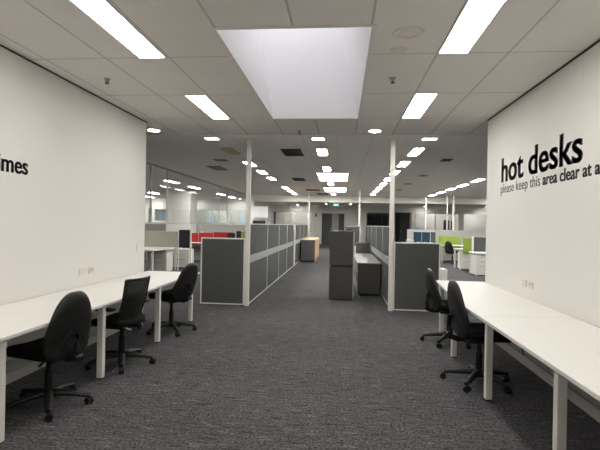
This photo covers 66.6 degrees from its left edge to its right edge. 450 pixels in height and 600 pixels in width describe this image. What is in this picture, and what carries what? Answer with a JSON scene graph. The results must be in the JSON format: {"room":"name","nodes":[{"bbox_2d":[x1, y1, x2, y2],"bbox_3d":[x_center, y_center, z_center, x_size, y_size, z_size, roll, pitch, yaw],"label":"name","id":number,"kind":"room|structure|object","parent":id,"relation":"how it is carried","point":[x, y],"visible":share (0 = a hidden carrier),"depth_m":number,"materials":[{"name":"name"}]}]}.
{"room":"open-plan office","nodes":[
{"label":"open-plan office","id":0,"kind":"room"},
{"bbox_2d":[0,46,146,361],"bbox_3d":[-2.833,-0.071,2.296,0.140,2.980,9.260,1,0,5],"label":"wall","id":1,"kind":"structure","parent":0,"point":[79,203],"depth_m":4.84,"materials":[{"name":"paint"}]},
{"bbox_2d":[1,158,27,174],"bbox_3d":[-2.591,-0.546,4.079,0.002,0.153,0.473,1,0,5],"label":"lettering","id":2,"kind":"object","parent":1,"relation":"attached to","point":[23,165],"depth_m":4.13,"materials":[{"name":"black plastic"}]},
{"bbox_2d":[6,326,119,384],"bbox_3d":[-2.784,1.320,2.240,0.020,0.200,9.160,1,0,5],"label":"baseboard","id":3,"kind":"structure","parent":1,"relation":"attached to","point":[16,368],"depth_m":4.29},
{"bbox_2d":[0,44,146,122],"bbox_3d":[-2.732,-1.551,2.288,0.008,0.015,9.260,1,0,5],"label":"trim","id":4,"kind":"structure","parent":1,"relation":"attached to","point":[8,49],"depth_m":4.83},
{"bbox_2d":[79,268,84,274],"bbox_3d":[-2.501,0.537,5.237,0.010,0.074,0.116,1,0,5],"label":"wall socket","id":5,"kind":"object","parent":1,"relation":"attached to","point":[81,271],"visible":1,"depth_m":5.24,"materials":[{"name":"plastic"}]},
{"bbox_2d":[88,267,93,273],"bbox_3d":[-2.482,0.537,5.436,0.012,0.074,0.116,1,0,5],"label":"wall socket","id":6,"kind":"object","parent":1,"relation":"attached to","point":[91,269],"visible":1,"depth_m":5.43,"materials":[{"name":"plastic"}]},
{"bbox_2d":[145,198,251,232],"bbox_3d":[-7.194,-0.178,28.829,8.450,2.980,0.120,1,0,5],"label":"wall","id":7,"kind":"structure","parent":0,"point":[157,203],"depth_m":28.62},
{"bbox_2d":[197,209,227,231],"bbox_3d":[-5.675,-0.260,28.676,2.300,1.400,0.090,1,0,5],"label":"window","id":8,"kind":"structure","parent":7,"relation":"in","point":[197,209],"depth_m":28.62,"materials":[{"name":"metal"}]},
{"bbox_2d":[155,209,245,230],"bbox_3d":[-6.996,-0.177,31.010,8.450,2.980,0.100,1,0,5],"label":"wall","id":9,"kind":"structure","parent":0,"point":[201,214],"depth_m":30.83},
{"bbox_2d":[156,209,165,219],"bbox_3d":[-8.848,0.080,29.190,0.800,2.398,0.040,1,0,5],"label":"blind","id":10,"kind":"object","parent":9,"relation":"attached to","point":[160,213],"visible":0.14,"depth_m":29.17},
{"bbox_2d":[206,215,215,223],"bbox_3d":[-6.020,0.322,30.801,0.650,1.980,0.060,1,0,5],"label":"window","id":11,"kind":"structure","parent":9,"relation":"in","point":[208,217],"depth_m":30.77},
{"bbox_2d":[239,215,245,223],"bbox_3d":[-3.854,0.337,30.604,0.500,2.030,0.060,1,0,5],"label":"window","id":12,"kind":"structure","parent":9,"relation":"in","point":[242,218],"depth_m":30.57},
{"bbox_2d":[252,201,270,223],"bbox_3d":[-2.616,-0.097,31.867,0.120,2.980,7.000,1,0,5],"label":"wall","id":13,"kind":"structure","parent":0,"point":[254,203],"depth_m":31.62,"materials":[{"name":"paint"}]},
{"bbox_2d":[276,212,310,231],"bbox_3d":[1.183,-0.033,37.497,6.430,2.980,0.100,1,0,5],"label":"wall","id":14,"kind":"structure","parent":0,"point":[301,218],"depth_m":37.61,"materials":[{"name":"paint"}]},
{"bbox_2d":[0,244,599,449],"bbox_3d":[1.438,1.534,16.135,28.000,0.100,38.000,1,0,5],"label":"floor","id":15,"kind":"structure","parent":0,"point":[296,367],"depth_m":4.06,"materials":[{"name":"carpet"}]},
{"bbox_2d":[5,291,93,421],"bbox_3d":[-1.997,0.972,3.623,0.651,0.923,0.654,1,0,20],"label":"chair","id":16,"kind":"object","parent":15,"relation":"on","point":[66,337],"visible":0.98,"depth_m":3.49,"materials":[{"name":"fabric"}]},
{"bbox_2d":[0,271,199,443],"bbox_3d":[-2.287,1.068,3.109,0.818,0.720,7.780,1,0,5],"label":"desk","id":17,"kind":"object","parent":15,"relation":"on","point":[18,318],"visible":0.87,"depth_m":4.24,"materials":[{"name":"laminate"}]},
{"bbox_2d":[0,271,199,341],"bbox_3d":[-2.281,0.721,3.109,0.818,0.025,7.780,1,0,5],"label":"countertop","id":18,"kind":"structure","parent":17,"relation":"on","point":[18,318],"depth_m":4.18,"materials":[{"name":"laminate"}]},
{"bbox_2d":[85,275,155,373],"bbox_3d":[-1.827,0.982,4.710,0.637,0.906,0.662,1,0,15],"label":"chair","id":19,"kind":"object","parent":15,"relation":"on","point":[130,316],"visible":0.92,"depth_m":4.61,"materials":[{"name":"fabric"}]},
{"bbox_2d":[147,251,172,270],"bbox_3d":[-4.144,1.078,13.527,0.580,0.610,0.506,1,0,5],"label":"pedestal","id":20,"kind":"object","parent":15,"relation":"on","point":[163,260],"visible":0.75,"depth_m":13.29,"materials":[{"name":"white metal"}]},
{"bbox_2d":[144,246,177,270],"bbox_3d":[-4.631,1.015,13.072,1.650,0.720,1.800,1,0,5],"label":"office desk","id":21,"kind":"object","parent":15,"relation":"on","point":[146,248],"visible":0.45,"depth_m":12.96,"materials":[{"name":"laminate"}]},
{"bbox_2d":[144,231,177,246],"bbox_3d":[-4.486,0.416,13.883,1.570,0.480,0.039,1,0,5],"label":"screen","id":22,"kind":"object","parent":21,"relation":"on","point":[152,238],"visible":0.56,"depth_m":13.84,"materials":[{"name":"fabric"}]},
{"bbox_2d":[144,246,177,250],"bbox_3d":[-4.624,0.667,13.072,1.650,0.025,1.800,1,0,5],"label":"countertop","id":23,"kind":"structure","parent":21,"relation":"on","point":[146,248],"depth_m":12.96,"materials":[{"name":"laminate"}]},
{"bbox_2d":[146,263,197,336],"bbox_3d":[-1.726,0.965,6.152,0.694,0.940,0.638,1,0,26],"label":"chair","id":24,"kind":"object","parent":15,"relation":"on","point":[182,291],"visible":0.94,"depth_m":6.01,"materials":[{"name":"fabric"}]},
{"bbox_2d":[144,224,200,251],"bbox_3d":[-7.155,0.614,22.238,4.750,1.410,0.039,1,0,5],"label":"screen","id":25,"kind":"object","parent":15,"relation":"on","point":[148,227],"visible":0.22,"depth_m":22.19,"materials":[{"name":"metal"}]},
{"bbox_2d":[177,229,178,270],"bbox_3d":[-3.685,0.756,13.815,0.030,1.270,0.050,1,0,5],"label":"post","id":26,"kind":"object","parent":15,"relation":"on","point":[178,229],"visible":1,"depth_m":13.79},
{"bbox_2d":[179,230,189,246],"bbox_3d":[-3.490,0.410,13.792,0.330,0.530,0.039,1,0,5],"label":"screen","id":27,"kind":"object","parent":26,"relation":"attached to","point":[184,235],"visible":1,"depth_m":13.77,"materials":[{"name":"plastic"}]},
{"bbox_2d":[166,189,196,250],"bbox_3d":[-5.463,-0.138,21.081,1.100,2.979,1.000,1,0,5],"label":"column","id":28,"kind":"structure","parent":15,"relation":"on","point":[182,203],"depth_m":20.59,"materials":[{"name":"paint"}]},
{"bbox_2d":[170,248,193,267],"bbox_3d":[-3.863,1.082,14.957,0.620,0.610,0.506,1,0,5],"label":"pedestal","id":29,"kind":"object","parent":15,"relation":"on","point":[184,253],"visible":0.52,"depth_m":14.71,"materials":[{"name":"white metal"}]},
{"bbox_2d":[190,229,191,262],"bbox_3d":[-3.301,0.764,13.780,0.040,1.270,0.050,1,0,5],"label":"post","id":30,"kind":"object","parent":15,"relation":"on","point":[190,229],"visible":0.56,"depth_m":13.75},
{"bbox_2d":[182,245,200,259],"bbox_3d":[-3.325,1.099,17.793,2.600,0.590,0.039,1,0,5],"label":"screen","id":31,"kind":"object","parent":15,"relation":"on","point":[197,248],"visible":0.02,"depth_m":17.84,"materials":[{"name":"fabric"}]},
{"bbox_2d":[200,237,244,305],"bbox_3d":[-1.388,0.834,8.209,0.802,1.210,0.060,1,0,5],"label":"screen","id":32,"kind":"object","parent":15,"relation":"on","point":[222,275],"visible":1,"depth_m":8.19,"materials":[{"name":"grey fabric"}]},
{"bbox_2d":[204,224,245,237],"bbox_3d":[-2.450,0.701,21.811,4.400,1.410,0.039,1,0,5],"label":"screen","id":33,"kind":"object","parent":15,"relation":"on","point":[208,228],"visible":0.22,"depth_m":21.91,"materials":[{"name":"fabric"}]},
{"bbox_2d":[244,139,251,305],"bbox_3d":[-0.929,-0.044,8.168,0.087,2.975,0.087,1,0,5],"label":"pole","id":34,"kind":"object","parent":15,"relation":"on","point":[249,141],"visible":1,"depth_m":8.13,"materials":[{"name":"metal"}]},
{"bbox_2d":[252,206,267,223],"bbox_3d":[-2.423,0.141,27.296,1.000,2.520,0.170,1,0,5],"label":"whiteboard","id":35,"kind":"object","parent":15,"relation":"on","point":[257,211],"visible":0.74,"depth_m":27.32,"materials":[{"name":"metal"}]},
{"bbox_2d":[253,221,265,223],"bbox_3d":[-2.441,-0.129,27.263,0.760,0.260,0.100,1,0,5],"label":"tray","id":36,"kind":"object","parent":35,"relation":"on","point":[254,222],"depth_m":27.21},
{"bbox_2d":[249,224,307,303],"bbox_3d":[-0.251,0.715,15.792,0.068,1.475,15.190,1,0,5],"label":"screen","id":37,"kind":"object","parent":15,"relation":"on","point":[271,245],"depth_m":10.73,"materials":[{"name":"fabric"}]},
{"bbox_2d":[294,225,295,265],"bbox_3d":[-0.234,0.718,16.087,0.110,1.470,0.200,1,0,5],"label":"post","id":38,"kind":"object","parent":15,"relation":"on","point":[294,225],"visible":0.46,"depth_m":15.98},
{"bbox_2d":[307,192,309,236],"bbox_3d":[0.404,-0.033,21.401,0.092,2.975,0.092,1,0,5],"label":"pole","id":39,"kind":"object","parent":15,"relation":"on","point":[308,192],"visible":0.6,"depth_m":21.36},
{"bbox_2d":[301,237,318,261],"bbox_3d":[0.458,1.020,19.608,0.570,0.885,3.268,1,0,5],"label":"base cabinet","id":40,"kind":"object","parent":15,"relation":"on","point":[309,245],"visible":1,"depth_m":18.00,"materials":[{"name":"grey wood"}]},
{"bbox_2d":[329,266,353,299],"bbox_3d":[0.857,1.147,9.289,0.488,0.665,0.610,1,0,8],"label":"filing cabinet","id":41,"kind":"object","parent":15,"relation":"on","point":[341,278],"visible":0.88,"depth_m":9.00,"materials":[{"name":"grey metal"}]},
{"bbox_2d":[329,231,354,265],"bbox_3d":[0.870,0.465,9.288,0.488,0.690,0.610,1,0,8],"label":"filing cabinet","id":42,"kind":"object","parent":41,"relation":"on","point":[342,243],"visible":1,"depth_m":8.99,"materials":[{"name":"grey metal"}]},
{"bbox_2d":[345,226,358,243],"bbox_3d":[1.811,0.765,15.995,0.468,1.450,1.020,1,0,5],"label":"cabinet","id":43,"kind":"object","parent":15,"relation":"on","point":[355,229],"visible":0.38,"depth_m":15.49,"materials":[{"name":"black plastic"}]},
{"bbox_2d":[358,190,360,225],"bbox_3d":[2.483,0.008,19.154,0.092,2.975,0.092,1,0,5],"label":"pole","id":44,"kind":"object","parent":15,"relation":"on","point":[359,190],"visible":0.6,"depth_m":19.11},
{"bbox_2d":[359,226,360,241],"bbox_3d":[2.375,0.761,18.561,0.068,1.475,3.400,1,0,5],"label":"wall","id":45,"kind":"structure","parent":15,"relation":"on","point":[359,226],"depth_m":16.87,"materials":[{"name":"paint"}]},
{"bbox_2d":[353,253,380,295],"bbox_3d":[1.619,1.144,11.590,0.520,0.695,4.060,1,0,5],"label":"credenza","id":46,"kind":"object","parent":15,"relation":"on","point":[366,266],"visible":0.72,"depth_m":9.60,"materials":[{"name":"grey metal"}]},
{"bbox_2d":[355,242,369,252],"bbox_3d":[1.809,0.655,13.190,0.410,0.284,0.410,1,0,5],"label":"storage box","id":47,"kind":"object","parent":46,"relation":"on","point":[361,247],"visible":0.84,"depth_m":12.99,"materials":[{"name":"plastic"}]},
{"bbox_2d":[365,226,394,305],"bbox_3d":[1.996,0.760,12.224,0.068,1.475,8.490,1,0,5],"label":"cubicle partition","id":48,"kind":"structure","parent":15,"relation":"on","point":[377,236],"depth_m":9.73,"materials":[{"name":"fabric"}]},
{"bbox_2d":[388,139,395,310],"bbox_3d":[1.593,0.003,7.938,0.087,2.975,0.087,1,0,5],"label":"pole","id":49,"kind":"object","parent":15,"relation":"on","point":[393,141],"visible":1,"depth_m":7.90,"materials":[{"name":"metal"}]},
{"bbox_2d":[392,242,440,312],"bbox_3d":[2.013,0.902,7.900,0.788,1.200,0.060,1,0,5],"label":"screen","id":50,"kind":"object","parent":15,"relation":"on","point":[411,260],"visible":0.78,"depth_m":7.88,"materials":[{"name":"grey fabric"}]},
{"bbox_2d":[425,196,426,229],"bbox_3d":[6.146,0.072,22.335,0.057,2.975,0.057,1,0,5],"label":"pole","id":51,"kind":"object","parent":15,"relation":"on","point":[426,196],"visible":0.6,"depth_m":22.31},
{"bbox_2d":[440,268,446,280],"bbox_3d":[3.846,1.366,12.603,0.330,0.330,0.400,1,0,5],"label":"bin","id":52,"kind":"object","parent":15,"relation":"on","point":[443,272],"visible":0.38,"depth_m":12.40,"materials":[{"name":"plastic"}]},
{"bbox_2d":[420,268,470,348],"bbox_3d":[1.893,1.030,5.831,0.661,0.944,0.625,1,0,-1],"label":"chair","id":53,"kind":"object","parent":15,"relation":"on","point":[433,299],"visible":0.71,"depth_m":5.71,"materials":[{"name":"fabric"}]},
{"bbox_2d":[407,229,485,260],"bbox_3d":[6.731,0.901,20.374,3.850,1.350,0.039,1,0,5],"label":"screen","id":54,"kind":"object","parent":15,"relation":"on","point":[410,232],"visible":0.29,"depth_m":20.36,"materials":[{"name":"metal"}]},
{"bbox_2d":[446,194,447,229],"bbox_3d":[6.687,0.084,20.780,0.062,2.975,0.062,1,0,5],"label":"pole","id":55,"kind":"object","parent":15,"relation":"on","point":[447,194],"visible":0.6,"depth_m":20.75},
{"bbox_2d":[443,241,457,263],"bbox_3d":[6.185,1.111,18.531,0.642,0.914,0.637,1,0,-28],"label":"chair","id":56,"kind":"object","parent":15,"relation":"on","point":[449,249],"visible":0.91,"depth_m":18.38,"materials":[{"name":"fabric"}]},
{"bbox_2d":[452,194,454,229],"bbox_3d":[6.966,0.089,20.755,0.087,2.975,0.087,1,0,5],"label":"pole","id":57,"kind":"object","parent":15,"relation":"on","point":[453,212],"visible":0.6,"depth_m":20.72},
{"bbox_2d":[453,248,462,269],"bbox_3d":[6.326,1.213,16.264,1.500,0.720,0.860,1,0,5],"label":"office desk","id":58,"kind":"object","parent":15,"relation":"on","point":[459,249],"visible":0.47,"depth_m":16.32,"materials":[{"name":"laminate"}]},
{"bbox_2d":[463,238,471,252],"bbox_3d":[5.924,0.726,15.828,0.520,0.520,0.039,1,0,5],"label":"screen","id":59,"kind":"object","parent":58,"relation":"attached to","point":[467,242],"visible":0.52,"depth_m":15.82,"materials":[{"name":"fabric"}]},
{"bbox_2d":[441,245,478,262],"bbox_3d":[6.679,1.217,19.324,1.550,0.720,0.800,1,0,5],"label":"office desk","id":60,"kind":"object","parent":15,"relation":"on","point":[441,245],"visible":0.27,"depth_m":19.02,"materials":[{"name":"laminate"}]},
{"bbox_2d":[438,236,460,247],"bbox_3d":[6.480,0.742,19.794,0.950,0.500,0.039,1,0,5],"label":"screen","id":61,"kind":"object","parent":60,"relation":"attached to","point":[454,240],"visible":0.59,"depth_m":19.77,"materials":[{"name":"fabric"}]},
{"bbox_2d":[458,251,471,269],"bbox_3d":[5.888,1.260,16.210,0.420,0.610,0.606,1,0,5],"label":"pedestal","id":62,"kind":"object","parent":15,"relation":"on","point":[464,256],"visible":0.6,"depth_m":15.93,"materials":[{"name":"white metal"}]},
{"bbox_2d":[472,236,473,254],"bbox_3d":[5.615,0.967,14.852,0.050,1.190,0.040,1,0,5],"label":"post","id":63,"kind":"object","parent":15,"relation":"on","point":[472,236],"visible":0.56,"depth_m":14.83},
{"bbox_2d":[474,237,485,253],"bbox_3d":[6.104,0.670,14.808,0.900,0.560,0.039,1,0,5],"label":"screen","id":64,"kind":"object","parent":63,"relation":"attached to","point":[479,242],"visible":0.44,"depth_m":14.82,"materials":[{"name":"grey fabric"}]},
{"bbox_2d":[440,280,511,393],"bbox_3d":[1.699,1.013,4.353,0.661,0.974,0.625,1,0,1],"label":"chair","id":65,"kind":"object","parent":15,"relation":"on","point":[472,333],"visible":0.94,"depth_m":4.24,"materials":[{"name":"fabric"}]},
{"bbox_2d":[469,251,485,275],"bbox_3d":[6.163,1.222,14.355,1.480,0.700,0.790,1,0,5],"label":"office desk","id":66,"kind":"object","parent":15,"relation":"on","point":[470,253],"visible":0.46,"depth_m":14.38,"materials":[{"name":"laminate"}]},
{"bbox_2d":[470,255,485,275],"bbox_3d":[5.677,1.258,14.321,0.480,0.610,0.606,1,0,5],"label":"pedestal","id":67,"kind":"object","parent":15,"relation":"on","point":[479,260],"visible":0.66,"depth_m":14.04,"materials":[{"name":"white metal"}]},
{"bbox_2d":[436,280,599,449],"bbox_3d":[1.811,1.144,2.646,0.826,0.720,7.600,1,0,5],"label":"desk","id":68,"kind":"object","parent":15,"relation":"on","point":[568,345],"visible":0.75,"depth_m":3.38,"materials":[{"name":"laminate"}]},
{"bbox_3d":[-3.963,1.023,17.379,4.200,0.720,0.700,1,0,5],"label":"office desk","id":69,"kind":"object","parent":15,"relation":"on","visible":0},
{"bbox_2d":[192,233,197,244],"bbox_3d":[-4.266,0.541,17.819,0.600,0.470,0.039,1,0,5],"label":"screen","id":70,"kind":"object","parent":69,"relation":"attached to","point":[194,235],"visible":0.44,"depth_m":17.79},
{"bbox_2d":[198,233,212,244],"bbox_3d":[-3.663,0.543,17.764,0.570,0.490,0.039,1,0,5],"label":"screen","id":71,"kind":"object","parent":69,"relation":"attached to","point":[200,234],"visible":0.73,"depth_m":17.75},
{"bbox_2d":[213,232,233,237],"bbox_3d":[-2.966,0.541,17.701,0.790,0.520,0.039,1,0,5],"label":"screen","id":72,"kind":"object","parent":69,"relation":"attached to","point":[216,234],"visible":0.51,"depth_m":17.69,"materials":[{"name":"fabric"}]},
{"bbox_2d":[227,233,234,237],"bbox_3d":[-2.603,0.498,17.326,0.300,0.380,0.160,1,0,5],"label":"monitor","id":73,"kind":"object","parent":69,"relation":"on","point":[229,235],"visible":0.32,"depth_m":17.29,"materials":[{"name":"black plastic"}]},
{"bbox_2d":[236,231,240,237],"bbox_3d":[-2.339,0.462,17.453,0.220,0.460,0.160,1,0,5],"label":"monitor","id":74,"kind":"object","parent":69,"relation":"on","point":[238,233],"visible":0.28,"depth_m":17.42,"materials":[{"name":"black plastic"}]},
{"bbox_3d":[5.166,1.189,18.960,1.100,0.720,0.900,1,0,5],"label":"office desk","id":75,"kind":"object","parent":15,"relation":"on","visible":0},
{"bbox_2d":[413,232,421,241],"bbox_3d":[4.975,0.560,19.329,0.330,0.530,0.039,1,0,5],"label":"screen","id":76,"kind":"object","parent":75,"relation":"on","point":[417,235],"visible":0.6,"depth_m":19.31,"materials":[{"name":"fabric"}]},
{"bbox_2d":[422,232,429,242],"bbox_3d":[5.323,0.567,19.297,0.330,0.530,0.039,1,0,5],"label":"screen","id":77,"kind":"object","parent":75,"relation":"on","point":[425,235],"visible":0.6,"depth_m":19.28,"materials":[{"name":"fabric"}]},
{"bbox_2d":[431,232,435,242],"bbox_3d":[5.610,0.562,19.251,0.190,0.550,0.039,1,0,5],"label":"screen","id":78,"kind":"object","parent":75,"relation":"on","point":[433,234],"visible":0.6,"depth_m":19.23,"materials":[{"name":"grey fabric"}]},
{"bbox_2d":[0,0,599,207],"bbox_3d":[1.504,-1.556,16.232,28.000,0.120,37.800,1,0,5],"label":"ceiling","id":79,"kind":"structure","parent":0,"point":[527,41],"depth_m":4.86,"materials":[{"name":"tile"}]},
{"bbox_2d":[69,0,166,58],"bbox_3d":[-1.403,-1.532,3.593,0.260,0.008,1.200,1,0,5],"label":"recessed light","id":80,"kind":"object","parent":79,"relation":"in","point":[102,12],"visible":1,"depth_m":3.53,"materials":[{"name":"white"}]},
{"bbox_2d":[147,129,160,131],"bbox_3d":[-2.403,-1.554,7.499,0.225,0.010,0.225,1,0,5],"label":"recessed light","id":81,"kind":"object","parent":79,"relation":"in","point":[151,130],"visible":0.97,"depth_m":7.50,"materials":[{"name":"white"}]},
{"bbox_2d":[145,161,245,224],"bbox_3d":[-3.432,-0.806,16.228,0.050,1.559,14.940,1,0,5],"label":"glass screen","id":82,"kind":"object","parent":79,"relation":"hanging from","point":[148,163],"visible":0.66,"depth_m":12.84,"materials":[{"name":"metal"}]},
{"bbox_2d":[184,95,229,118],"bbox_3d":[-1.186,-1.531,5.983,0.260,0.008,1.200,1,0,5],"label":"recessed light","id":83,"kind":"object","parent":79,"relation":"in","point":[203,102],"visible":1,"depth_m":5.89,"materials":[{"name":"white"}]},
{"bbox_2d":[206,166,227,169],"bbox_3d":[-2.249,-1.555,12.506,0.400,0.012,0.900,1,0,5],"label":"ceiling vent","id":84,"kind":"object","parent":79,"relation":"in","point":[211,167],"visible":1,"depth_m":12.39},
{"bbox_2d":[221,148,240,154],"bbox_3d":[-1.437,-1.537,9.520,0.240,0.012,0.800,1,0,5],"label":"ceiling vent","id":85,"kind":"object","parent":79,"relation":"in","point":[231,151],"visible":1,"depth_m":9.55,"materials":[{"name":"metal"}]},
{"bbox_2d":[280,149,303,155],"bbox_3d":[-0.153,-1.513,9.554,0.410,0.012,0.900,1,0,5],"label":"ceiling vent","id":86,"kind":"object","parent":79,"relation":"in","point":[287,152],"visible":1,"depth_m":9.54,"materials":[{"name":"metal"}]},
{"bbox_2d":[210,24,376,118],"bbox_3d":[-0.041,-2.405,4.991,1.546,1.796,3.042,1,0,5],"label":"skylight","id":87,"kind":"object","parent":79,"relation":"attached to","point":[310,71],"visible":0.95,"depth_m":6.44,"materials":[{"name":"white"}]},
{"bbox_2d":[292,178,305,180],"bbox_3d":[-0.035,-1.517,15.217,0.400,0.012,0.900,1,0,5],"label":"ceiling vent","id":88,"kind":"object","parent":79,"relation":"in","point":[294,179],"visible":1,"depth_m":15.24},
{"bbox_2d":[316,149,327,155],"bbox_3d":[0.465,-1.504,9.458,0.220,0.008,0.820,1,0,5],"label":"recessed light","id":89,"kind":"object","parent":79,"relation":"in","point":[321,152],"visible":1,"depth_m":9.46,"materials":[{"name":"white"}]},
{"bbox_2d":[322,167,330,170],"bbox_3d":[0.719,-1.502,12.246,0.220,0.008,0.820,1,0,5],"label":"recessed light","id":90,"kind":"object","parent":79,"relation":"in","point":[323,168],"visible":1,"depth_m":12.13,"materials":[{"name":"white"}]},
{"bbox_2d":[316,173,348,180],"bbox_3d":[1.042,-1.498,14.366,0.940,0.008,2.400,1,0,5],"label":"recessed light","id":91,"kind":"object","parent":79,"relation":"in","point":[322,176],"visible":1,"depth_m":14.14,"materials":[{"name":"white"}]},
{"bbox_2d":[323,187,346,191],"bbox_3d":[1.503,-1.495,19.445,0.940,0.008,2.400,1,0,5],"label":"recessed light","id":92,"kind":"object","parent":79,"relation":"in","point":[327,189],"visible":0.95,"depth_m":19.23,"materials":[{"name":"white"}]},
{"bbox_2d":[251,195,486,203],"bbox_3d":[6.692,-1.239,23.105,18.900,0.334,0.270,1,0,5],"label":"trim","id":93,"kind":"structure","parent":79,"relation":"attached to","point":[276,198],"depth_m":23.28,"materials":[{"name":"paint"}]},
{"bbox_2d":[368,129,381,131],"bbox_3d":[1.186,-1.487,7.223,0.225,0.010,0.225,1,0,5],"label":"recessed light","id":94,"kind":"object","parent":79,"relation":"in","point":[371,130],"visible":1,"depth_m":7.19,"materials":[{"name":"white"}]},
{"bbox_2d":[390,47,407,53],"bbox_3d":[0.844,-1.491,3.901,0.150,0.008,0.150,1,0,5],"label":"ceiling speaker","id":95,"kind":"object","parent":79,"relation":"attached to","point":[398,50],"visible":1,"depth_m":3.90},
{"bbox_2d":[396,161,410,166],"bbox_3d":[2.493,-1.468,10.996,0.220,0.008,0.950,1,0,5],"label":"recessed light","id":96,"kind":"object","parent":79,"relation":"in","point":[402,163],"visible":1,"depth_m":10.97,"materials":[{"name":"white"}]},
{"bbox_2d":[397,162,408,166],"bbox_3d":[2.493,-1.469,10.996,0.192,0.005,0.922,1,0,5],"label":"diffuser","id":97,"kind":"object","parent":96,"relation":"attached to","point":[402,164],"depth_m":11.07,"materials":[{"name":"white"}]},
{"bbox_2d":[392,26,424,39],"bbox_3d":[0.843,-1.491,3.559,0.250,0.008,0.250,1,0,5],"label":"ceiling speaker","id":98,"kind":"object","parent":79,"relation":"attached to","point":[407,34],"visible":1,"depth_m":3.55},
{"bbox_2d":[407,148,424,155],"bbox_3d":[2.330,-1.469,9.203,0.220,0.008,0.950,1,0,5],"label":"recessed light","id":99,"kind":"object","parent":79,"relation":"in","point":[415,151],"visible":1,"depth_m":9.13,"materials":[{"name":"white"}]},
{"bbox_2d":[401,93,438,118],"bbox_3d":[1.483,-1.482,5.740,0.260,0.008,1.200,1,0,5],"label":"recessed light","id":100,"kind":"object","parent":79,"relation":"in","point":[420,102],"visible":1,"depth_m":5.65,"materials":[{"name":"white"}]},
{"bbox_2d":[421,138,437,139],"bbox_3d":[2.213,-1.470,7.808,0.260,0.008,0.190,1,0,5],"label":"recessed light","id":101,"kind":"object","parent":79,"relation":"in","point":[422,138],"visible":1,"depth_m":7.79,"materials":[{"name":"white"}]},
{"bbox_2d":[440,159,452,161],"bbox_3d":[3.276,-1.451,10.222,0.220,0.012,0.350,1,0,5],"label":"ceiling vent","id":102,"kind":"object","parent":79,"relation":"in","point":[442,160],"visible":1,"depth_m":10.24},
{"bbox_2d":[437,0,506,53],"bbox_3d":[1.266,-1.483,3.350,0.260,0.008,1.200,1,0,5],"label":"recessed light","id":103,"kind":"object","parent":79,"relation":"in","point":[475,16],"visible":1,"depth_m":3.39,"materials":[{"name":"white"}]},
{"bbox_2d":[271,205,485,243],"bbox_3d":[7.439,0.085,34.529,19.430,2.980,0.120,1,0,5],"label":"wall","id":104,"kind":"structure","parent":0,"point":[351,212],"depth_m":34.71,"materials":[{"name":"paint"}]},
{"bbox_2d":[273,211,311,231],"bbox_3d":[-0.599,-0.253,35.244,3.020,1.560,0.090,1,0,5],"label":"window","id":105,"kind":"structure","parent":104,"relation":"in","point":[273,211],"depth_m":35.21,"materials":[{"name":"metal"}]},
{"bbox_2d":[317,205,320,243],"bbox_3d":[1.424,-0.021,34.903,0.240,2.970,0.218,1,0,5],"label":"trim","id":106,"kind":"structure","parent":104,"relation":"attached to","point":[318,206],"depth_m":34.80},
{"bbox_2d":[321,213,344,243],"bbox_3d":[2.516,0.284,34.928,1.780,2.400,0.154,1,0,5],"label":"door","id":107,"kind":"structure","parent":104,"relation":"in","point":[330,222],"depth_m":34.96,"materials":[{"name":"silver metal"}]},
{"bbox_2d":[395,212,411,241],"bbox_3d":[7.788,0.322,34.607,1.220,2.520,0.340,1,0,5],"label":"door","id":108,"kind":"structure","parent":104,"relation":"in","point":[405,219],"depth_m":34.72,"materials":[{"name":"black metal"}]},
{"bbox_2d":[415,213,458,229],"bbox_3d":[10.270,-0.072,34.256,3.250,1.600,0.090,1,0,5],"label":"window","id":109,"kind":"structure","parent":104,"relation":"in","point":[415,213],"depth_m":34.22,"materials":[{"name":"metal"}]},
{"bbox_2d":[367,213,409,241],"bbox_3d":[6.417,0.065,35.816,4.300,2.980,0.100,1,0,5],"label":"window","id":110,"kind":"structure","parent":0,"point":[373,219],"depth_m":35.76,"materials":[{"name":"glass"}]},
{"bbox_2d":[410,214,485,230],"bbox_3d":[13.029,0.186,36.220,8.600,2.980,0.100,1,0,5],"label":"wall","id":111,"kind":"structure","parent":0,"point":[475,222],"depth_m":36.27,"materials":[{"name":"paint"}]},
{"bbox_2d":[485,42,599,327],"bbox_3d":[2.252,0.023,1.794,0.140,2.980,9.180,1,0,5],"label":"wall","id":112,"kind":"structure","parent":0,"point":[547,236],"depth_m":4.39,"materials":[{"name":"paint"}]},
{"bbox_2d":[522,279,526,286],"bbox_3d":[2.455,0.633,4.998,0.010,0.074,0.116,1,0,5],"label":"wall socket","id":113,"kind":"object","parent":112,"relation":"attached to","point":[524,282],"visible":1,"depth_m":4.98,"materials":[{"name":"plastic"}]},
{"bbox_2d":[528,281,532,288],"bbox_3d":[2.440,0.633,4.829,0.010,0.074,0.116,1,0,5],"label":"wall socket","id":114,"kind":"object","parent":112,"relation":"attached to","point":[530,284],"visible":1,"depth_m":4.83,"materials":[{"name":"plastic"}]},
{"bbox_2d":[483,322,599,422],"bbox_3d":[2.145,1.411,1.792,0.020,0.200,9.160,1,0,5],"label":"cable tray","id":115,"kind":"structure","parent":112,"relation":"attached to","point":[583,400],"depth_m":4.31,"materials":[{"name":"metal"}]},
{"bbox_2d":[488,39,599,120],"bbox_3d":[2.205,-1.460,1.799,0.008,0.015,9.180,1,0,5],"label":"trim","id":116,"kind":"structure","parent":112,"relation":"attached to","point":[598,41],"depth_m":4.41,"materials":[{"name":"metal"}]},
{"bbox_2d":[501,133,599,192],"bbox_3d":[2.431,-0.602,4.428,0.002,0.476,2.760,1,0,5],"label":"sign","id":117,"kind":"object","parent":112,"relation":"attached to","point":[562,152],"depth_m":4.41,"materials":[{"name":"black plastic"}]},
{"label":"outside","id":118,"kind":"structure","parent":0,"visible":0},
{"bbox_2d":[443,220,448,229],"bbox_3d":[11.117,0.093,34.661,0.430,0.900,0.050,1,0,5],"label":"wall screen","id":119,"kind":"object","parent":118,"point":[444,226],"visible":0.49,"depth_m":34.64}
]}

